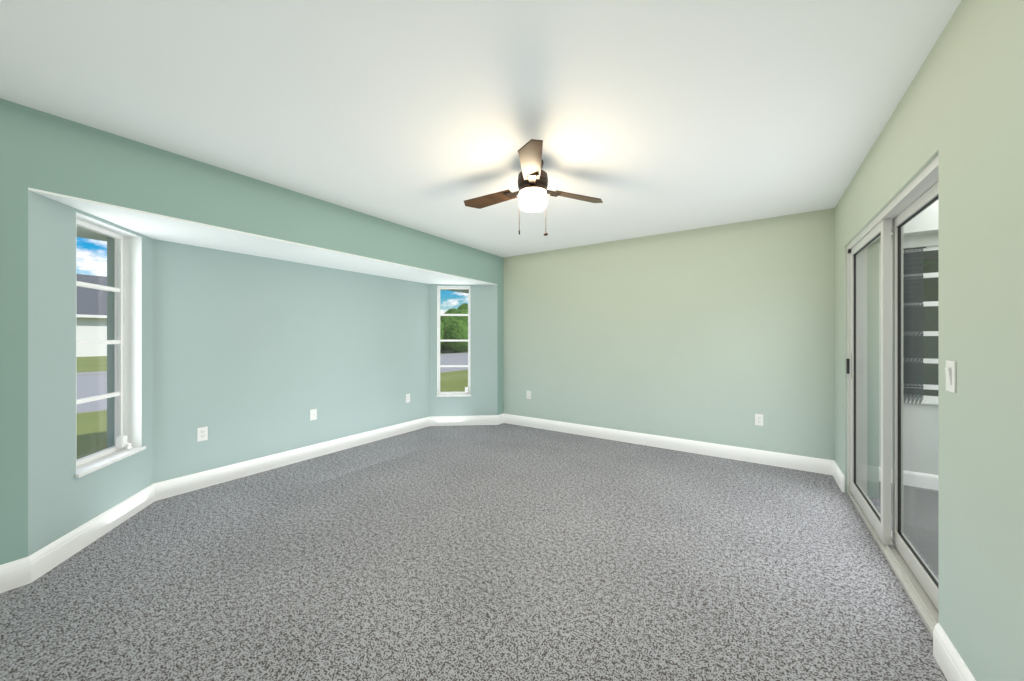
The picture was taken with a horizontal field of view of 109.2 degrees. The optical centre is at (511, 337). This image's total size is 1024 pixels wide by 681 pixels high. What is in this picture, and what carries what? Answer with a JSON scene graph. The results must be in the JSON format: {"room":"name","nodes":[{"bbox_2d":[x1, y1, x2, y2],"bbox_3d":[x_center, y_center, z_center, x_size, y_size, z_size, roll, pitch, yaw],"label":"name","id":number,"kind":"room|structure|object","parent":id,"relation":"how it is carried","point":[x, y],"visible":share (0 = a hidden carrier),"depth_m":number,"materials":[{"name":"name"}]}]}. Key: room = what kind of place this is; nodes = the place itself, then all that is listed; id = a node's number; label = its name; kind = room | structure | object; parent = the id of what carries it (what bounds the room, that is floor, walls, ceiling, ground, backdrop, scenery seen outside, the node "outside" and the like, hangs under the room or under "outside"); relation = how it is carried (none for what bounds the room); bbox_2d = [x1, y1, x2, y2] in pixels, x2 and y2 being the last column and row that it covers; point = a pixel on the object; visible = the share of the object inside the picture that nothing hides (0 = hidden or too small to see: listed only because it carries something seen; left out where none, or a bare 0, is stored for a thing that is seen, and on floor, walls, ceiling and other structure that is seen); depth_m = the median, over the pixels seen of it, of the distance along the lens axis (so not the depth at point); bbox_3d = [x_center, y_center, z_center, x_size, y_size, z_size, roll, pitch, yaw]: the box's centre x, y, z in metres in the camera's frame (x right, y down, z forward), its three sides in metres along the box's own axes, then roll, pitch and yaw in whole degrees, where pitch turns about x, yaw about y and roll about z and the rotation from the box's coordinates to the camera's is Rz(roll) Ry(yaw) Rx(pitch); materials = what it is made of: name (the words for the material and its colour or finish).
{"room":"empty bedroom","nodes":[
{"label":"empty bedroom","id":0,"kind":"room"},
{"bbox_2d":[28,190,152,555],"bbox_3d":[-2.719,0.251,2.313,0.200,2.015,0.993,0,0,-17],"label":"wall","id":1,"kind":"structure","parent":0,"point":[62,500],"depth_m":2.05,"materials":[{"name":"green paint"}]},
{"bbox_2d":[76,219,132,465],"bbox_3d":[-2.753,0.033,2.383,0.454,1.540,0.409,0,0,34],"label":"window","id":2,"kind":"structure","parent":1,"relation":"in","point":[120,441],"depth_m":2.58,"materials":[{"name":"white"}]},
{"bbox_2d":[76,212,141,447],"bbox_3d":[-2.693,0.033,2.392,0.104,1.540,0.560,0,0,-17],"label":"window frame","id":3,"kind":"structure","parent":1,"relation":"in","point":[133,337],"depth_m":2.66,"materials":[{"name":"paint"}]},
{"bbox_2d":[75,446,145,477],"bbox_3d":[-2.683,0.814,2.395,0.126,0.022,0.584,0,0,-17],"label":"window sill","id":4,"kind":"structure","parent":1,"relation":"in","point":[98,463],"depth_m":2.38,"materials":[{"name":"wood"}]},
{"bbox_2d":[0,98,502,564],"bbox_3d":[-1.997,0.038,3.623,1.150,2.440,5.000,0,0,34],"label":"wall","id":5,"kind":"structure","parent":0,"point":[43,151],"depth_m":2.13,"materials":[{"name":"green paint"}]},
{"bbox_2d":[0,552,35,592],"bbox_3d":[-2.678,1.191,1.557,0.016,0.134,0.748,0,0,34],"label":"baseboard","id":6,"kind":"structure","parent":5,"relation":"attached to","point":[21,572],"depth_m":1.83,"materials":[{"name":"white wood"}]},
{"bbox_2d":[36,481,179,578],"bbox_3d":[-2.618,1.191,2.335,0.690,0.134,0.628,0,0,34],"label":"baseboard","id":7,"kind":"structure","parent":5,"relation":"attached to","point":[78,539],"depth_m":2.26,"materials":[{"name":"white wood"}]},
{"bbox_2d":[164,416,431,493],"bbox_3d":[-1.958,1.191,3.982,0.016,0.134,2.860,0,0,34],"label":"baseboard","id":8,"kind":"structure","parent":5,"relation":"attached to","point":[188,483],"depth_m":3.55,"materials":[{"name":"white wood"}]},
{"bbox_2d":[28,188,496,290],"bbox_3d":[-1.825,-0.763,3.881,1.150,0.012,4.080,0,0,34],"label":"ceiling","id":9,"kind":"structure","parent":0,"point":[162,227],"depth_m":2.90,"materials":[{"name":"paint"}]},
{"bbox_2d":[153,239,429,482],"bbox_3d":[-2.047,0.251,4.042,0.200,2.015,3.140,0,0,34],"label":"wall","id":10,"kind":"structure","parent":0,"point":[255,357],"depth_m":3.48,"materials":[{"name":"green paint"}]},
{"bbox_2d":[197,426,207,441],"bbox_3d":[-2.589,0.808,3.045,0.009,0.115,0.070,0,0,34],"label":"outlet","id":11,"kind":"object","parent":10,"relation":"attached to","point":[202,433],"visible":1,"depth_m":3.04,"materials":[{"name":"white plastic"}]},
{"bbox_2d":[310,409,316,420],"bbox_3d":[-2.076,0.808,3.808,0.012,0.115,0.070,0,0,34],"label":"outlet","id":12,"kind":"object","parent":10,"relation":"attached to","point":[313,414],"visible":1,"depth_m":3.81,"materials":[{"name":"white plastic"}]},
{"bbox_2d":[406,394,409,402],"bbox_3d":[-1.385,0.808,4.844,0.009,0.115,0.070,0,0,34],"label":"outlet","id":13,"kind":"object","parent":10,"relation":"attached to","point":[407,398],"visible":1,"depth_m":4.84,"materials":[{"name":"white plastic"}]},
{"bbox_2d":[448,289,468,293],"bbox_3d":[0.771,-1.172,1.530,9.420,0.580,7.800,0,0,34],"label":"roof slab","id":14,"kind":"structure","parent":0,"point":[462,291],"depth_m":6.84,"materials":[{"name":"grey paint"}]},
{"bbox_2d":[430,284,496,415],"bbox_3d":[-0.709,0.251,5.314,0.980,2.015,0.200,0,0,-5],"label":"wall","id":15,"kind":"structure","parent":0,"point":[481,400],"depth_m":5.23,"materials":[{"name":"green paint"}]},
{"bbox_2d":[436,394,470,396],"bbox_3d":[-0.833,0.834,5.245,0.494,0.022,0.126,0,0,-5],"label":"sill","id":16,"kind":"structure","parent":15,"relation":"attached to","point":[453,395],"depth_m":5.19,"materials":[{"name":"wood"}]},
{"bbox_2d":[437,286,469,394],"bbox_3d":[-0.836,0.045,5.273,0.454,1.555,0.403,0,0,34],"label":"window","id":17,"kind":"structure","parent":15,"relation":"in","point":[466,391],"depth_m":5.31,"materials":[{"name":"white"}]},
{"bbox_2d":[432,415,499,425],"bbox_3d":[-0.673,1.191,5.199,0.736,0.134,0.608,0,0,34],"label":"baseboard","id":18,"kind":"structure","parent":15,"relation":"attached to","point":[485,419],"depth_m":5.20,"materials":[{"name":"white wood"}]},
{"bbox_2d":[0,423,946,680],"bbox_3d":[-0.335,1.308,2.511,4.950,0.100,5.400,0,0,34],"label":"floor","id":19,"kind":"structure","parent":0,"point":[506,552],"depth_m":1.90,"materials":[{"name":"grey carpet"}]},
{"bbox_2d":[0,0,960,256],"bbox_3d":[0.018,-1.232,2.274,4.100,0.100,5.400,0,0,34],"label":"ceiling","id":20,"kind":"structure","parent":0,"point":[641,118],"depth_m":1.77,"materials":[{"name":"paint"}]},
{"bbox_2d":[464,139,602,235],"bbox_3d":[0.029,-0.934,2.531,0.933,0.495,1.040,0,0,34],"label":"ceiling fan","id":21,"kind":"object","parent":20,"relation":"hanging from","point":[532,192],"visible":1,"depth_m":2.39,"materials":[{"name":"brown metal"}]},
{"bbox_2d":[503,208,834,459],"bbox_3d":[1.465,0.038,4.435,4.100,2.440,0.200,0,0,34],"label":"wall","id":22,"kind":"structure","parent":0,"point":[724,334],"depth_m":4.00,"materials":[{"name":"green paint"}]},
{"bbox_2d":[527,390,530,398],"bbox_3d":[0.235,0.808,5.132,0.070,0.115,0.009,0,0,34],"label":"electrical outlet","id":23,"kind":"object","parent":22,"relation":"attached to","point":[528,394],"visible":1,"depth_m":5.13,"materials":[{"name":"white plastic"}]},
{"bbox_2d":[500,413,834,474],"bbox_3d":[1.405,1.191,4.345,3.700,0.134,0.016,0,0,34],"label":"baseboard","id":24,"kind":"structure","parent":22,"relation":"attached to","point":[810,464],"depth_m":4.00,"materials":[{"name":"white wood"}]},
{"bbox_2d":[755,414,762,425],"bbox_3d":[2.470,0.823,3.636,0.070,0.115,0.009,0,0,34],"label":"electrical outlet","id":25,"kind":"object","parent":22,"relation":"attached to","point":[759,419],"visible":1,"depth_m":3.63,"materials":[{"name":"white plastic"}]},
{"bbox_2d":[879,481,937,574],"bbox_3d":[3.212,1.308,0.708,2.950,0.100,4.450,0,0,34],"label":"floor","id":26,"kind":"structure","parent":0,"point":[921,516],"depth_m":2.53,"materials":[{"name":"carpet"}]},
{"bbox_2d":[879,233,937,474],"bbox_3d":[4.408,0.038,2.495,2.950,2.440,0.150,0,0,34],"label":"wall","id":27,"kind":"structure","parent":0,"point":[912,454],"depth_m":3.07,"materials":[{"name":"white paint"}]},
{"bbox_2d":[879,467,937,489],"bbox_3d":[4.283,1.198,2.478,2.760,0.120,0.015,0,0,34],"label":"baseboard","id":28,"kind":"structure","parent":27,"relation":"attached to","point":[922,480],"depth_m":3.04,"materials":[{"name":"white wood"}]},
{"bbox_2d":[903,247,925,403],"bbox_3d":[3.362,-0.097,3.062,0.170,1.311,0.012,0,0,34],"label":"window blinds","id":29,"kind":"object","parent":27,"relation":"hanging from","point":[912,342],"depth_m":3.05,"materials":[{"name":"grey fabric"}]},
{"bbox_2d":[903,246,937,400],"bbox_3d":[4.074,-0.117,2.697,1.730,1.290,0.054,0,0,34],"label":"sunroom window","id":30,"kind":"structure","parent":27,"relation":"in","point":[931,316],"depth_m":3.06,"materials":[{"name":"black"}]},
{"bbox_2d":[903,399,937,404],"bbox_3d":[4.042,0.540,2.649,1.790,0.025,0.060,0,0,34],"label":"sill","id":31,"kind":"structure","parent":27,"relation":"attached to","point":[920,402],"depth_m":3.03,"materials":[{"name":"white"}]},
{"bbox_2d":[835,0,1023,680],"bbox_3d":[1.639,0.038,1.190,0.200,2.440,5.000,0,0,34],"label":"wall","id":32,"kind":"structure","parent":0,"point":[959,110],"depth_m":1.21,"materials":[{"name":"green paint"}]},
{"bbox_2d":[832,461,844,491],"bbox_3d":[2.810,1.191,3.133,0.016,0.134,0.425,0,0,34],"label":"baseboard","id":33,"kind":"structure","parent":32,"relation":"attached to","point":[839,477],"depth_m":3.08,"materials":[{"name":"white wood"}]},
{"bbox_2d":[846,155,937,637],"bbox_3d":[2.242,0.258,2.158,0.125,2.000,1.820,0,0,34],"label":"sliding door","id":34,"kind":"structure","parent":32,"relation":"attached to","point":[911,200],"depth_m":2.14,"materials":[{"name":"clear glass"}]},
{"bbox_2d":[945,360,955,392],"bbox_3d":[1.611,0.143,1.340,0.014,0.115,0.070,0,0,34],"label":"light switch","id":35,"kind":"object","parent":32,"relation":"attached to","point":[950,370],"visible":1,"depth_m":1.33,"materials":[{"name":"white plastic"}]},
{"bbox_2d":[933,623,975,680],"bbox_3d":[0.925,1.191,0.317,0.016,0.134,2.695,0,0,34],"label":"baseboard","id":36,"kind":"structure","parent":32,"relation":"attached to","point":[947,657],"depth_m":1.33,"materials":[{"name":"white wood"}]},
{"label":"outside","id":37,"kind":"structure","parent":0,"visible":0},
{"bbox_2d":[76,349,468,459],"bbox_3d":[-11.057,1.478,19.436,180.000,0.200,160.000,0,0,34],"label":"lawn","id":38,"kind":"structure","parent":37,"point":[89,367],"depth_m":6.42,"materials":[{"name":"green plant"}]},
{"bbox_2d":[76,274,106,356],"bbox_3d":[-28.879,-1.957,25.350,33.000,6.670,27.200,0,0,34],"label":"house","id":39,"kind":"structure","parent":38,"relation":"on","point":[102,313],"depth_m":26.72,"materials":[{"name":"white paint"}]},
{"bbox_2d":[76,352,467,413],"bbox_3d":[-7.650,1.363,17.155,11.400,0.030,160.000,0,0,34],"label":"road","id":40,"kind":"structure","parent":38,"relation":"on","point":[92,405],"depth_m":10.96,"materials":[{"name":"grey asphalt"}]},
{"bbox_2d":[440,321,443,345],"bbox_3d":[-8.688,-0.903,31.000,5.568,4.680,5.368,0,0,34],"label":"tree","id":41,"kind":"object","parent":38,"relation":"on","point":[442,331],"depth_m":30.92,"materials":[{"name":"green plant"}]},
{"bbox_2d":[440,308,467,351],"bbox_3d":[-5.232,-0.680,33.656,5.158,4.129,5.066,0,0,34],"label":"tree","id":42,"kind":"object","parent":38,"relation":"on","point":[451,333],"depth_m":31.38,"materials":[{"name":"green plant"}]},
{"bbox_2d":[458,303,467,309],"bbox_3d":[-4.315,-1.055,38.387,6.587,4.866,6.046,0,0,34],"label":"tree","id":43,"kind":"object","parent":38,"relation":"on","point":[465,305],"depth_m":36.76,"materials":[{"name":"green plant"}]},
{"bbox_3d":[3.212,-1.232,0.708,2.950,0.100,4.450,0,0,34],"label":"ceiling","id":44,"kind":"structure","parent":0,"visible":0},
{"bbox_2d":[891,200,937,237],"bbox_3d":[4.265,-1.022,2.416,2.800,0.320,0.140,0,0,34],"label":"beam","id":45,"kind":"structure","parent":44,"relation":"attached to","point":[920,226],"depth_m":2.96,"materials":[{"name":"white"}]}
]}

